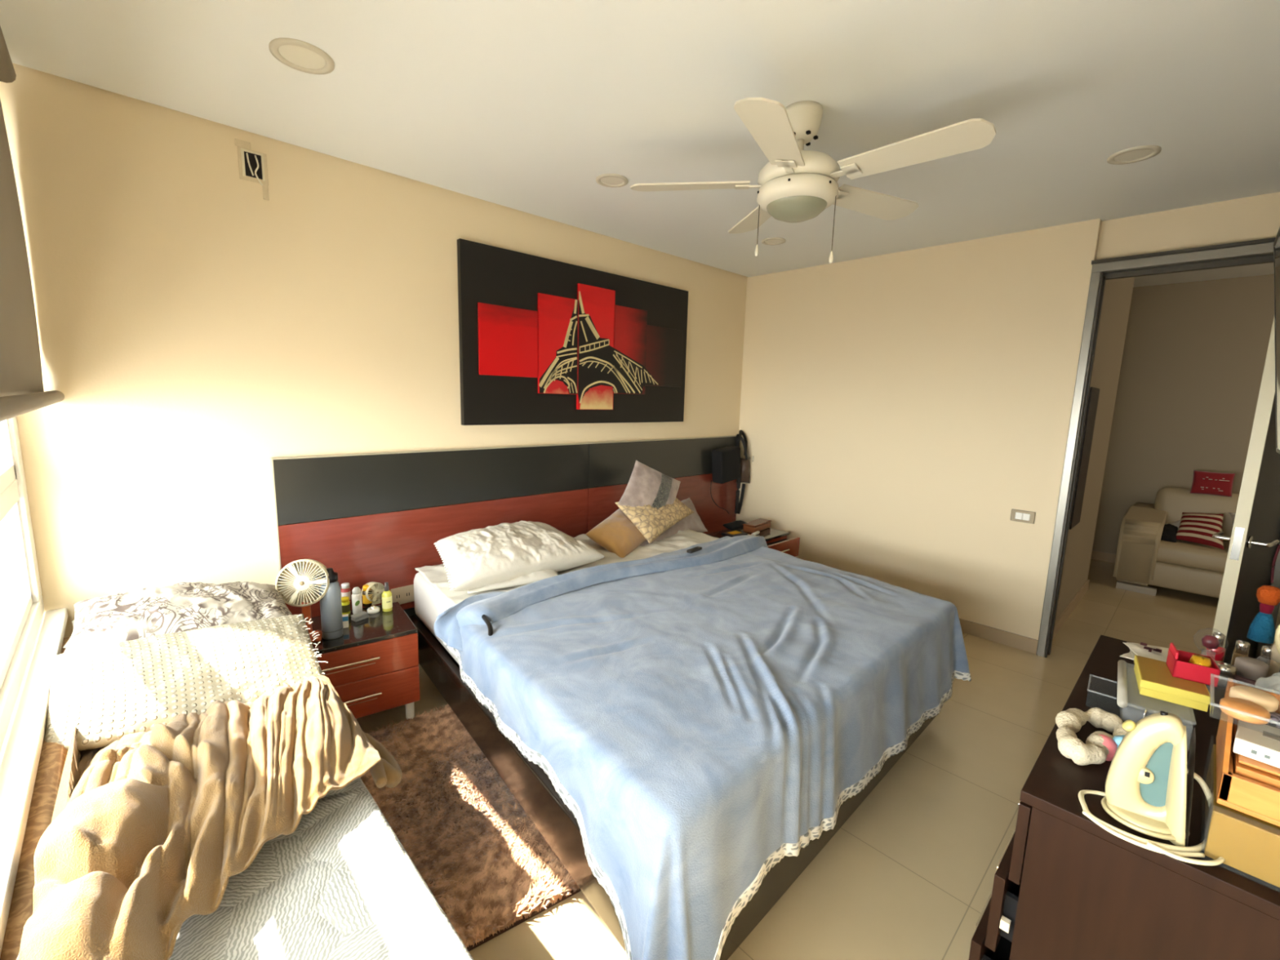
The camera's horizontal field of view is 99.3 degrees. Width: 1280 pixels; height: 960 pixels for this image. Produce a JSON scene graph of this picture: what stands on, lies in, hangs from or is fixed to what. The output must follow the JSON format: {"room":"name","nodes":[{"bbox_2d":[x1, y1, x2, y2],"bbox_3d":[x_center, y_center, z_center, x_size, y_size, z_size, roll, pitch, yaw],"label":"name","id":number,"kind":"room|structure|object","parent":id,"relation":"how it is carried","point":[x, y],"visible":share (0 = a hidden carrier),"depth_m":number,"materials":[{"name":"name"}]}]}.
{"room":"bedroom","nodes":[
{"label":"bedroom","id":0,"kind":"room"},
{"bbox_2d":[0,615,44,758],"bbox_3d":[-1.041,0.097,0.675,0.140,2.450,3.220,-7,12,-43],"label":"wall","id":1,"kind":"structure","parent":0,"point":[24,677],"depth_m":1.46,"materials":[{"name":"beige paint"}]},
{"bbox_2d":[0,416,44,751],"bbox_3d":[-1.068,-0.203,0.680,0.080,1.760,3.100,-7,12,-43],"label":"window","id":2,"kind":"structure","parent":1,"relation":"in","point":[21,601],"depth_m":1.72,"materials":[{"name":"white"}]},
{"bbox_2d":[0,26,64,422],"bbox_3d":[-0.998,-0.593,0.741,0.070,1.034,2.990,-7,12,-43],"label":"roller blind","id":3,"kind":"object","parent":1,"relation":"attached to","point":[22,392],"visible":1,"depth_m":1.45,"materials":[{"name":"grey fabric"}]},
{"bbox_2d":[0,608,67,955],"bbox_3d":[-1.042,0.681,0.862,0.055,0.038,3.100,-7,12,-43],"label":"window sill","id":4,"kind":"structure","parent":1,"relation":"attached to","point":[20,758],"depth_m":1.20,"materials":[{"name":"white"}]},
{"bbox_2d":[0,62,748,637],"bbox_3d":[-0.731,-0.292,3.234,4.480,2.465,0.100,-7,12,-43],"label":"wall","id":5,"kind":"structure","parent":0,"point":[197,330],"depth_m":2.20,"materials":[{"name":"beige paint"}]},
{"bbox_2d":[234,137,269,200],"bbox_3d":[-1.554,-1.246,2.182,0.104,0.205,0.019,-7,12,-43],"label":"outlet box","id":6,"kind":"object","parent":5,"relation":"attached to","point":[252,165],"visible":1,"depth_m":2.18,"materials":[{"name":"beige paint"}]},
{"bbox_2d":[270,435,737,621],"bbox_3d":[-0.386,0.286,3.575,3.370,1.059,0.032,-7,12,-43],"label":"headboard","id":7,"kind":"object","parent":5,"relation":"attached to","point":[377,517],"visible":0.38,"depth_m":2.88,"materials":[{"name":"grey laminate"}]},
{"bbox_2d":[391,584,413,604],"bbox_3d":[-1.219,0.593,2.800,0.120,0.090,0.008,-7,12,-43],"label":"wall socket","id":8,"kind":"object","parent":7,"relation":"attached to","point":[404,594],"visible":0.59,"depth_m":2.80,"materials":[{"name":"beige plastic"}]},
{"bbox_2d":[711,430,746,483],"bbox_3d":[0.751,-0.197,4.489,0.396,0.424,0.110,-7,12,-43],"label":"bag","id":9,"kind":"object","parent":7,"relation":"hanging from","point":[726,461],"visible":0.87,"depth_m":4.40,"materials":[{"name":"black fabric"}]},
{"bbox_2d":[734,433,754,514],"bbox_3d":[0.869,-0.049,4.607,0.144,0.682,0.131,0,9,-13],"label":"handbag","id":10,"kind":"object","parent":7,"relation":"hanging from","point":[744,463],"visible":0.82,"depth_m":4.56,"materials":[{"name":"brown leather"}]},
{"bbox_2d":[457,238,688,425],"bbox_3d":[-0.301,-0.838,3.448,1.759,0.950,0.049,-7,12,-43],"label":"painting","id":11,"kind":"object","parent":5,"relation":"attached to","point":[542,340],"visible":1,"depth_m":3.27,"materials":[{"name":"black fabric"}]},
{"bbox_2d":[0,0,1279,277],"bbox_3d":[0.450,-1.435,1.859,4.500,0.300,3.440,-7,12,-43],"label":"ceiling","id":12,"kind":"structure","parent":0,"point":[522,105],"depth_m":1.79,"materials":[{"name":"white paint"}]},
{"bbox_2d":[268,37,334,74],"bbox_3d":[-1.028,-1.288,1.656,0.170,0.008,0.170,-7,12,-43],"label":"recessed light","id":13,"kind":"object","parent":12,"relation":"in","point":[298,55],"visible":1,"depth_m":1.65,"materials":[{"name":"beige plastic"}]},
{"bbox_2d":[278,44,325,69],"bbox_3d":[-1.028,-1.289,1.656,0.122,0.001,0.122,-7,12,-43],"label":"diffuser","id":14,"kind":"object","parent":13,"relation":"attached to","point":[298,55],"depth_m":1.66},
{"bbox_2d":[595,173,627,187],"bbox_3d":[-0.131,-1.398,2.540,0.150,0.008,0.150,-7,12,-43],"label":"recessed light","id":15,"kind":"object","parent":12,"relation":"in","point":[612,180],"visible":1,"depth_m":2.54,"materials":[{"name":"beige plastic"}]},
{"bbox_2d":[600,177,623,185],"bbox_3d":[-0.131,-1.399,2.540,0.108,0.001,0.108,-7,12,-43],"label":"diffuser","id":16,"kind":"object","parent":15,"relation":"attached to","point":[607,180],"depth_m":2.54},
{"bbox_2d":[761,237,786,244],"bbox_3d":[0.844,-1.508,3.436,0.150,0.008,0.150,-7,12,-43],"label":"recessed light","id":17,"kind":"object","parent":12,"relation":"in","point":[770,241],"visible":1,"depth_m":3.43,"materials":[{"name":"beige plastic"}]},
{"bbox_2d":[630,97,995,263],"bbox_3d":[0.594,-1.025,1.904,1.153,0.517,1.112,-7,12,-43],"label":"ceiling fan","id":18,"kind":"object","parent":12,"relation":"hanging from","point":[796,184],"visible":1,"depth_m":1.81,"materials":[{"name":"beige metal"}]},
{"bbox_2d":[1106,145,1161,164],"bbox_3d":[1.951,-1.283,2.149,0.160,0.008,0.160,-7,12,-43],"label":"recessed light","id":19,"kind":"object","parent":12,"relation":"in","point":[1135,154],"visible":1,"depth_m":2.14,"materials":[{"name":"beige plastic"}]},
{"bbox_2d":[1114,149,1153,161],"bbox_3d":[1.951,-1.284,2.148,0.115,0.001,0.115,-7,12,-43],"label":"diffuser","id":20,"kind":"object","parent":19,"relation":"attached to","point":[1137,154],"depth_m":2.15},
{"bbox_2d":[355,559,1218,959],"bbox_3d":[3.095,1.165,2.860,8.700,0.100,6.320,-7,12,-43],"label":"floor","id":21,"kind":"structure","parent":0,"point":[909,874],"depth_m":1.91,"materials":[{"name":"beige tile"}]},
{"bbox_2d":[0,636,473,959],"bbox_3d":[-0.880,0.962,1.167,0.610,0.600,2.600,-7,12,-43],"label":"daybed","id":22,"kind":"object","parent":21,"relation":"on","point":[343,885],"visible":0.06,"depth_m":1.07,"materials":[{"name":"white fabric"}]},
{"bbox_2d":[43,613,328,751],"bbox_3d":[-1.293,0.602,1.616,0.639,0.255,0.379,-7,12,-43],"label":"pillow","id":23,"kind":"object","parent":22,"relation":"on","point":[109,692],"visible":0.88,"depth_m":1.53,"materials":[{"name":"beige fabric"}]},
{"bbox_2d":[16,675,402,959],"bbox_3d":[-0.836,0.704,1.207,0.673,0.325,1.170,-7,12,-43],"label":"throw","id":24,"kind":"object","parent":22,"relation":"on","point":[147,833],"visible":0.97,"depth_m":1.08,"materials":[{"name":"brown fabric"}]},
{"bbox_3d":[-1.439,0.651,1.763,0.600,0.167,0.580,-7,12,-43],"label":"pillow","id":25,"kind":"object","parent":22,"relation":"on","visible":0},
{"bbox_2d":[63,581,292,653],"bbox_3d":[-1.537,0.472,1.847,0.595,0.225,0.440,-7,12,-43],"label":"pillow","id":26,"kind":"object","parent":25,"relation":"on","point":[182,606],"visible":0.66,"depth_m":1.75,"materials":[{"name":"fabric"}]},
{"bbox_2d":[311,601,420,719],"bbox_3d":[-1.237,0.848,2.352,0.455,0.450,0.400,-5,11,-35],"label":"nightstand","id":27,"kind":"object","parent":21,"relation":"on","point":[373,667],"visible":0.57,"depth_m":2.25,"materials":[{"name":"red wood"}]},
{"bbox_2d":[275,559,329,642],"bbox_3d":[-1.332,0.477,2.163,0.184,0.335,0.111,-2,9,-22],"label":"desk fan","id":28,"kind":"object","parent":27,"relation":"on","point":[295,583],"visible":0.91,"depth_m":2.14,"materials":[{"name":"beige plastic"}]},
{"bbox_2d":[276,560,327,605],"bbox_3d":[-1.318,0.403,2.121,0.171,0.167,0.045,-2,9,-22],"label":"fan grille","id":29,"kind":"object","parent":28,"relation":"attached to","point":[303,583],"depth_m":2.12,"materials":[{"name":"beige plastic"}]},
{"bbox_2d":[312,568,343,639],"bbox_3d":[-1.260,0.497,2.204,0.089,0.287,0.078,0,9,-8],"label":"flask","id":30,"kind":"object","parent":27,"relation":"on","point":[331,606],"visible":0.84,"depth_m":2.18,"materials":[{"name":"grey metal"}]},
{"bbox_2d":[341,596,350,614],"bbox_3d":[-1.327,0.565,2.446,0.040,0.075,0.040,-7,12,-43],"label":"pill bottle","id":31,"kind":"object","parent":27,"relation":"on","point":[345,602],"visible":0.82,"depth_m":2.43,"materials":[{"name":"yellow plastic"}]},
{"bbox_2d":[341,582,351,602],"bbox_3d":[-1.393,0.535,2.574,0.040,0.092,0.040,-7,12,-43],"label":"pill bottle","id":32,"kind":"object","parent":27,"relation":"on","point":[345,589],"visible":0.78,"depth_m":2.56,"materials":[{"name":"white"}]},
{"bbox_2d":[351,586,362,613],"bbox_3d":[-1.279,0.543,2.455,0.040,0.120,0.041,-7,12,-43],"label":"bottle","id":33,"kind":"object","parent":27,"relation":"on","point":[357,604],"visible":0.95,"depth_m":2.44,"materials":[{"name":"white plastic"}]},
{"bbox_2d":[351,611,368,622],"bbox_3d":[-1.234,0.602,2.394,0.038,0.024,0.062,7,10,31],"label":"soap box","id":34,"kind":"object","parent":27,"relation":"on","point":[363,615],"visible":1,"depth_m":2.38,"materials":[{"name":"grey plastic"}]},
{"bbox_2d":[362,584,373,607],"bbox_3d":[-1.275,0.540,2.542,0.042,0.098,0.042,-7,12,-43],"label":"pill bottle","id":35,"kind":"object","parent":27,"relation":"on","point":[366,602],"visible":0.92,"depth_m":2.53,"materials":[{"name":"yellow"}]},
{"bbox_2d":[361,582,384,604],"bbox_3d":[-1.260,0.532,2.566,0.092,0.108,0.090,8,11,36],"label":"desk fan","id":36,"kind":"object","parent":27,"relation":"on","point":[377,588],"visible":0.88,"depth_m":2.54,"materials":[{"name":"beige plastic"}]},
{"bbox_2d":[368,583,384,601],"bbox_3d":[-1.231,0.526,2.544,0.016,0.084,0.084,8,11,36],"label":"fan grille","id":37,"kind":"object","parent":36,"relation":"attached to","point":[376,591],"depth_m":2.54,"materials":[{"name":"beige plastic"}]},
{"bbox_2d":[382,582,392,612],"bbox_3d":[-1.159,0.533,2.490,0.043,0.134,0.044,-7,12,-43],"label":"spray bottle","id":38,"kind":"object","parent":27,"relation":"on","point":[387,602],"visible":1,"depth_m":2.48,"materials":[{"name":"yellow plastic"}]},
{"bbox_2d":[360,703,581,951],"bbox_3d":[-0.677,1.131,1.916,0.663,0.049,1.191,-5,11,-38],"label":"shag rug","id":39,"kind":"object","parent":21,"relation":"on","point":[490,869],"visible":0.59,"depth_m":1.76,"materials":[{"name":"brown carpet"}]},
{"bbox_2d":[408,615,936,959],"bbox_3d":[0.109,0.914,2.656,2.119,0.300,2.070,-7,12,-43],"label":"platform bed","id":40,"kind":"object","parent":21,"relation":"on","point":[532,788],"visible":0.1,"depth_m":1.68,"materials":[{"name":"black wood"}]},
{"bbox_2d":[413,572,459,664],"bbox_3d":[0.116,0.640,2.614,2.066,0.249,2.027,-7,12,-43],"label":"mattress","id":41,"kind":"object","parent":40,"relation":"on","point":[429,603],"visible":0.14,"depth_m":2.56,"materials":[{"name":"white fabric"}]},
{"bbox_2d":[414,528,719,605],"bbox_3d":[-0.278,0.411,3.093,1.875,0.036,0.706,-7,12,-43],"label":"sheet","id":42,"kind":"object","parent":41,"relation":"on","point":[436,575],"visible":0.26,"depth_m":3.07,"materials":[{"name":"beige fabric"}]},
{"bbox_2d":[466,569,558,593],"bbox_3d":[-0.647,0.441,2.658,0.537,0.071,0.481,-2,9,-21],"label":"bed pillow","id":43,"kind":"object","parent":42,"relation":"on","point":[532,577],"visible":0.22,"depth_m":2.52,"materials":[{"name":"beige fabric"}]},
{"bbox_2d":[434,520,604,591],"bbox_3d":[-0.646,0.350,2.746,0.850,0.231,0.491,-7,12,-43],"label":"bed pillow","id":44,"kind":"object","parent":43,"relation":"on","point":[476,558],"visible":0.88,"depth_m":2.58,"materials":[{"name":"beige fabric"}]},
{"bbox_2d":[585,508,646,557],"bbox_3d":[-0.122,0.314,3.277,0.282,0.209,0.423,6,10,26],"label":"throw cushion","id":45,"kind":"object","parent":42,"relation":"on","point":[616,534],"visible":0.82,"depth_m":3.19,"materials":[{"name":"yellow fabric"}]},
{"bbox_2d":[614,497,693,543],"bbox_3d":[0.114,0.224,3.474,0.198,0.256,0.670,8,11,35],"label":"throw cushion","id":46,"kind":"object","parent":42,"relation":"on","point":[651,522],"visible":0.7,"depth_m":3.33,"materials":[{"name":"beige fabric"}]},
{"bbox_2d":[617,460,680,508],"bbox_3d":[0.092,0.089,3.473,0.666,0.426,0.209,-7,12,-43],"label":"throw cushion","id":47,"kind":"object","parent":46,"relation":"on","point":[646,486],"visible":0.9,"depth_m":3.40,"materials":[{"name":"grey fabric"}]},
{"bbox_2d":[639,497,707,546],"bbox_3d":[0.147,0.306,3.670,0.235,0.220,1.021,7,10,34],"label":"throw cushion","id":48,"kind":"object","parent":42,"relation":"on","point":[693,522],"visible":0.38,"depth_m":3.80,"materials":[{"name":"beige fabric"}]},
{"bbox_2d":[433,534,971,959],"bbox_3d":[0.351,0.732,2.338,2.251,0.522,1.481,-7,12,-43],"label":"blanket","id":49,"kind":"object","parent":41,"relation":"on","point":[702,717],"visible":1,"depth_m":1.69,"materials":[{"name":"blue fabric"}]},
{"bbox_2d":[481,614,493,635],"bbox_3d":[-0.573,0.557,2.041,0.033,0.061,0.146,-2,9,-22],"label":"strap","id":50,"kind":"object","parent":49,"relation":"on","point":[484,617],"visible":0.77,"depth_m":2.02,"materials":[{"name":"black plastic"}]},
{"bbox_2d":[706,528,799,556],"bbox_3d":[0.862,0.635,4.126,0.560,0.450,0.490,-7,12,-43],"label":"nightstand","id":51,"kind":"object","parent":21,"relation":"on","point":[776,540],"visible":0.16,"depth_m":4.08,"materials":[{"name":"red wood"}]},
{"bbox_2d":[722,520,748,530],"bbox_3d":[0.751,0.351,4.200,0.240,0.064,0.109,-7,12,-43],"label":"pouch","id":52,"kind":"object","parent":51,"relation":"on","point":[735,525],"visible":0.84,"depth_m":4.15,"materials":[{"name":"black fabric"}]},
{"bbox_2d":[742,518,771,533],"bbox_3d":[0.918,0.357,4.258,0.106,0.060,0.286,9,11,39],"label":"wicker box","id":53,"kind":"object","parent":51,"relation":"on","point":[760,524],"visible":0.98,"depth_m":4.19,"materials":[{"name":"brown wicker"}]},
{"bbox_3d":[0.755,0.422,3.985,0.200,0.007,0.220,9,11,40],"label":"magazine","id":54,"kind":"object","parent":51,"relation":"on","visible":0},
{"bbox_2d":[721,529,747,537],"bbox_3d":[0.700,0.400,4.026,0.160,0.021,0.120,-5,11,-38],"label":"paper packet","id":55,"kind":"object","parent":54,"relation":"on","point":[732,533],"visible":0.89,"depth_m":4.00,"materials":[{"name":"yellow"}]},
{"bbox_2d":[968,635,1279,959],"bbox_3d":[1.256,0.935,1.254,1.045,0.740,0.635,-7,12,-43],"label":"dresser","id":56,"kind":"object","parent":21,"relation":"on","point":[1065,886],"visible":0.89,"depth_m":0.97,"materials":[{"name":"brown wood"}]},
{"bbox_2d":[1055,707,1128,765],"bbox_3d":[0.963,0.542,1.166,0.233,0.047,0.130,-2,9,-23],"label":"band","id":57,"kind":"object","parent":56,"relation":"on","point":[1069,722],"visible":0.81,"depth_m":1.14,"materials":[{"name":"beige fabric"}]},
{"bbox_2d":[1098,734,1124,760],"bbox_3d":[0.976,0.545,1.116,0.086,0.058,0.055,6,10,26],"label":"toy","id":58,"kind":"object","parent":56,"relation":"on","point":[1112,744],"visible":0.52,"depth_m":1.10,"materials":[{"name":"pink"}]},
{"bbox_2d":[1120,642,1177,662],"bbox_3d":[1.496,0.504,1.562,0.188,0.030,0.168,-7,12,-43],"label":"leaflets","id":59,"kind":"object","parent":56,"relation":"on","point":[1154,652],"visible":0.52,"depth_m":1.57,"materials":[{"name":"beige paper"}]},
{"bbox_2d":[1140,642,1161,653],"bbox_3d":[1.492,0.490,1.556,0.068,0.001,0.091,-7,12,-43],"label":"picture","id":60,"kind":"object","parent":59,"relation":"on","point":[1144,648],"depth_m":1.57,"materials":[{"name":"red"}]},
{"bbox_2d":[1078,710,1225,866],"bbox_3d":[0.873,0.501,0.918,0.186,0.209,0.144,8,11,38],"label":"iron","id":61,"kind":"object","parent":56,"relation":"on","point":[1149,781],"visible":0.97,"depth_m":0.92,"materials":[{"name":"beige plastic"}]},
{"bbox_2d":[1116,659,1196,751],"bbox_3d":[1.191,0.519,1.266,0.125,0.075,0.270,9,11,41],"label":"plastic container","id":62,"kind":"object","parent":56,"relation":"on","point":[1122,695],"visible":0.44,"depth_m":1.24,"materials":[{"name":"grey plastic"}]},
{"bbox_2d":[1133,654,1211,711],"bbox_3d":[1.226,0.467,1.259,0.112,0.037,0.160,8,11,38],"label":"box","id":63,"kind":"object","parent":62,"relation":"on","point":[1154,679],"visible":0.81,"depth_m":1.22,"materials":[{"name":"yellow cardboard"}]},
{"bbox_2d":[1165,642,1220,687],"bbox_3d":[1.271,0.422,1.250,0.072,0.055,0.080,8,11,36],"label":"box","id":64,"kind":"object","parent":63,"relation":"on","point":[1193,667],"visible":1,"depth_m":1.23,"materials":[{"name":"red cardboard"}]},
{"bbox_2d":[1196,627,1228,705],"bbox_3d":[1.397,0.456,1.341,0.060,0.187,0.060,-7,12,-43],"label":"perfume bottle","id":65,"kind":"object","parent":56,"relation":"on","point":[1210,642],"visible":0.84,"depth_m":1.32,"materials":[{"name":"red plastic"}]},
{"bbox_2d":[1204,644,1226,677],"bbox_3d":[1.572,0.492,1.489,0.048,0.081,0.048,-7,12,-43],"label":"perfume bottle","id":66,"kind":"object","parent":56,"relation":"on","point":[1220,651],"visible":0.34,"depth_m":1.47,"materials":[{"name":"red glass"}]},
{"bbox_2d":[1216,662,1237,687],"bbox_3d":[1.544,0.514,1.433,0.044,0.054,0.044,-7,12,-43],"label":"perfume bottle","id":67,"kind":"object","parent":56,"relation":"on","point":[1227,670],"visible":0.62,"depth_m":1.42,"materials":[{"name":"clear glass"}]},
{"bbox_2d":[1231,640,1250,664],"bbox_3d":[1.655,0.488,1.498,0.044,0.090,0.026,-7,12,-43],"label":"perfume bottle","id":68,"kind":"object","parent":56,"relation":"on","point":[1242,647],"visible":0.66,"depth_m":1.49,"materials":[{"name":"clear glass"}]},
{"bbox_2d":[1204,678,1279,887],"bbox_3d":[1.094,0.505,0.857,0.270,0.220,0.265,-7,12,-43],"label":"organizer","id":69,"kind":"object","parent":56,"relation":"on","point":[1242,818],"visible":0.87,"depth_m":0.85,"materials":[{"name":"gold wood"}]},
{"bbox_2d":[1216,682,1279,826],"bbox_3d":[1.095,0.460,0.850,0.250,0.118,0.254,-7,12,-43],"label":"tray","id":70,"kind":"object","parent":69,"relation":"on","point":[1248,789],"depth_m":0.85,"materials":[{"name":"brown wood"}]},
{"bbox_2d":[1232,720,1279,768],"bbox_3d":[1.055,0.437,0.845,0.101,0.026,0.175,-6,11,-39],"label":"carton","id":71,"kind":"object","parent":69,"relation":"in","point":[1260,743],"visible":0.88,"depth_m":0.87,"materials":[{"name":"beige cardboard"}]},
{"bbox_2d":[1250,749,1270,759],"bbox_3d":[1.007,0.439,0.825,0.001,0.009,0.106,-6,11,-39],"label":"print","id":72,"kind":"object","parent":71,"relation":"on","point":[1255,753],"depth_m":0.86,"materials":[{"name":"grey"}]},
{"bbox_2d":[1265,711,1279,728],"bbox_3d":[1.129,0.423,0.911,0.060,0.035,0.150,-7,12,-43],"label":"pouch","id":73,"kind":"object","parent":69,"relation":"on","point":[1274,721],"visible":0.17,"depth_m":0.93,"materials":[{"name":"fabric"}]},
{"bbox_3d":[1.062,0.384,0.860,0.146,0.025,0.224,-7,12,-43],"label":"clear tray","id":74,"kind":"object","parent":69,"relation":"on","visible":0},
{"bbox_2d":[1219,697,1271,724],"bbox_3d":[0.991,0.377,0.891,0.056,0.018,0.056,-7,12,-43],"label":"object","id":75,"kind":"object","parent":74,"relation":"in","point":[1244,710],"visible":1,"depth_m":0.88,"materials":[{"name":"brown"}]},
{"bbox_2d":[1228,685,1279,712],"bbox_3d":[1.046,0.372,0.927,0.056,0.020,0.056,-7,12,-43],"label":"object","id":76,"kind":"object","parent":74,"relation":"in","point":[1265,700],"visible":0.82,"depth_m":0.92,"materials":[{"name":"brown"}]},
{"bbox_2d":[1232,656,1269,688],"bbox_3d":[1.619,0.509,1.442,0.060,0.064,0.060,-7,12,-43],"label":"perfume bottle","id":77,"kind":"object","parent":56,"relation":"on","point":[1250,669],"visible":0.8,"depth_m":1.43,"materials":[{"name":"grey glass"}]},
{"bbox_2d":[1257,645,1272,681],"bbox_3d":[1.688,0.494,1.464,0.044,0.092,0.044,-7,12,-43],"label":"perfume bottle","id":78,"kind":"object","parent":56,"relation":"on","point":[1266,650],"visible":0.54,"depth_m":1.46,"materials":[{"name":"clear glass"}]},
{"bbox_2d":[1254,672,1279,692],"bbox_3d":[1.452,0.501,1.185,0.240,0.139,0.149,-7,12,-43],"label":"plastic bag","id":79,"kind":"object","parent":56,"relation":"on","point":[1259,683],"visible":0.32,"depth_m":1.26,"materials":[{"name":"white plastic"}]},
{"bbox_2d":[1266,643,1279,688],"bbox_3d":[1.700,0.488,1.419,0.076,0.117,0.075,-7,12,-43],"label":"jar","id":80,"kind":"object","parent":56,"relation":"on","point":[1274,666],"visible":0.68,"depth_m":1.43,"materials":[{"name":"beige"}]},
{"bbox_2d":[1274,624,1279,690],"bbox_3d":[1.658,0.443,1.369,0.092,0.219,0.022,8,10,34],"label":"handle","id":81,"kind":"object","parent":56,"relation":"on","point":[1277,637],"visible":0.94,"depth_m":1.38,"materials":[{"name":"beige"}]},
{"bbox_2d":[1112,487,1239,598],"bbox_3d":[4.997,0.591,3.953,0.951,0.806,2.220,-7,12,-43],"label":"sofa","id":82,"kind":"object","parent":21,"relation":"on","point":[1142,558],"visible":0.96,"depth_m":4.34,"materials":[{"name":"beige fabric"}]},
{"bbox_2d":[1160,524,1177,542],"bbox_3d":[4.327,0.430,4.454,0.310,0.127,0.120,-7,12,-43],"label":"garment","id":83,"kind":"object","parent":82,"relation":"on","point":[1169,532],"visible":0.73,"depth_m":4.39,"materials":[{"name":"black fabric"}]},
{"bbox_2d":[1156,539,1229,572],"bbox_3d":[4.568,0.599,4.213,0.620,0.150,0.860,-7,12,-43],"label":"seat cushion","id":84,"kind":"object","parent":82,"relation":"on","point":[1180,554],"depth_m":4.17,"materials":[{"name":"beige fabric"}]},
{"bbox_2d":[1154,487,1239,542],"bbox_3d":[4.861,0.309,4.500,0.349,0.419,0.880,-7,12,-43],"label":"cushion","id":85,"kind":"object","parent":82,"relation":"on","point":[1175,501],"depth_m":4.53,"materials":[{"name":"beige fabric"}]},
{"bbox_2d":[1176,512,1223,549],"bbox_3d":[4.464,0.377,4.325,0.420,0.230,0.280,-7,12,-43],"label":"striped cushion","id":86,"kind":"object","parent":82,"relation":"on","point":[1199,528],"visible":0.97,"depth_m":4.29,"materials":[{"name":"red fabric"}]},
{"bbox_2d":[1190,470,1235,497],"bbox_3d":[4.696,0.029,4.459,0.240,0.190,0.072,9,12,42],"label":"cushion","id":87,"kind":"object","parent":82,"relation":"on","point":[1203,482],"visible":1,"depth_m":4.44,"materials":[{"name":"red fabric"}]},
{"bbox_2d":[735,191,1279,666],"bbox_3d":[2.054,-0.256,3.536,0.160,2.450,3.320,-7,12,-43],"label":"wall","id":88,"kind":"structure","parent":0,"point":[897,409],"depth_m":3.53,"materials":[{"name":"beige paint"}]},
{"bbox_2d":[959,617,1038,653],"bbox_3d":[1.618,0.851,4.051,0.074,0.084,2.264,-7,12,-43],"label":"baseboard","id":89,"kind":"structure","parent":88,"relation":"attached to","point":[1011,639],"depth_m":3.37,"materials":[{"name":"beige tile"}]},
{"bbox_2d":[1010,508,1035,524],"bbox_3d":[2.276,0.216,3.232,0.015,0.070,0.120,-7,12,-43],"label":"light switch","id":90,"kind":"object","parent":88,"relation":"attached to","point":[1017,515],"visible":1,"depth_m":3.23,"materials":[{"name":"white plastic"}]},
{"bbox_2d":[1035,237,1279,663],"bbox_3d":[2.730,-0.015,2.798,0.154,2.232,0.875,-7,12,-43],"label":"door frame","id":91,"kind":"structure","parent":88,"relation":"in","point":[1260,251],"depth_m":2.92,"materials":[{"name":"grey metal"}]},
{"bbox_2d":[1212,317,1279,666],"bbox_3d":[2.662,0.100,2.315,0.747,2.130,0.169,-4,10,-33],"label":"door leaf","id":92,"kind":"structure","parent":91,"relation":"attached to","point":[1254,540],"depth_m":2.17,"materials":[{"name":"black laminate"}]},
{"bbox_2d":[1246,544,1279,644],"bbox_3d":[2.501,0.449,2.158,0.072,0.395,0.072,-7,12,-43],"label":"keychain","id":93,"kind":"object","parent":92,"relation":"hanging from","point":[1262,628],"visible":1,"depth_m":2.15,"materials":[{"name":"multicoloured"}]},
{"bbox_2d":[1055,276,1134,621],"bbox_3d":[3.041,-0.337,3.747,1.570,2.600,0.160,-7,12,-43],"label":"wall","id":94,"kind":"structure","parent":0,"point":[1117,294],"depth_m":3.79,"materials":[{"name":"beige paint"}]},
{"bbox_2d":[1052,579,1089,639],"bbox_3d":[3.016,0.906,3.936,1.582,0.084,0.172,-7,12,-43],"label":"baseboard","id":95,"kind":"structure","parent":94,"relation":"attached to","point":[1068,611],"depth_m":3.84,"materials":[{"name":"beige tile"}]},
{"bbox_2d":[1069,386,1099,529],"bbox_3d":[2.751,-0.136,3.370,0.320,0.860,0.023,-7,12,-43],"label":"television","id":96,"kind":"object","parent":94,"relation":"attached to","point":[1094,393],"visible":0.78,"depth_m":3.32,"materials":[{"name":"black"}]},
{"bbox_2d":[1092,274,1274,554],"bbox_3d":[5.129,-0.451,4.527,0.100,2.700,6.300,-7,12,-43],"label":"wall","id":97,"kind":"structure","parent":0,"point":[1194,354],"depth_m":4.78,"materials":[{"name":"beige paint"}]},
{"bbox_2d":[1090,550,1115,563],"bbox_3d":[5.054,0.847,4.685,0.012,0.084,6.300,-7,12,-43],"label":"baseboard","id":98,"kind":"structure","parent":97,"relation":"attached to","point":[1096,555],"depth_m":5.26,"materials":[{"name":"beige tile"}]},
{"bbox_2d":[1133,262,1274,287],"bbox_3d":[4.150,-1.579,3.392,2.980,0.100,6.320,-7,12,-43],"label":"ceiling","id":99,"kind":"structure","parent":0,"point":[1266,268],"depth_m":4.45,"materials":[{"name":"white paint"}]},
{"bbox_3d":[1.580,0.134,0.889,4.540,2.450,0.100,-7,12,-43],"label":"wall","id":100,"kind":"structure","parent":0,"visible":0},
{"bbox_2d":[1273,226,1279,453],"bbox_3d":[1.788,-0.376,1.321,1.204,0.693,0.358,-7,12,-43],"label":"television","id":101,"kind":"object","parent":100,"relation":"attached to","point":[1277,242],"visible":1,"depth_m":1.77,"materials":[{"name":"black plastic"}]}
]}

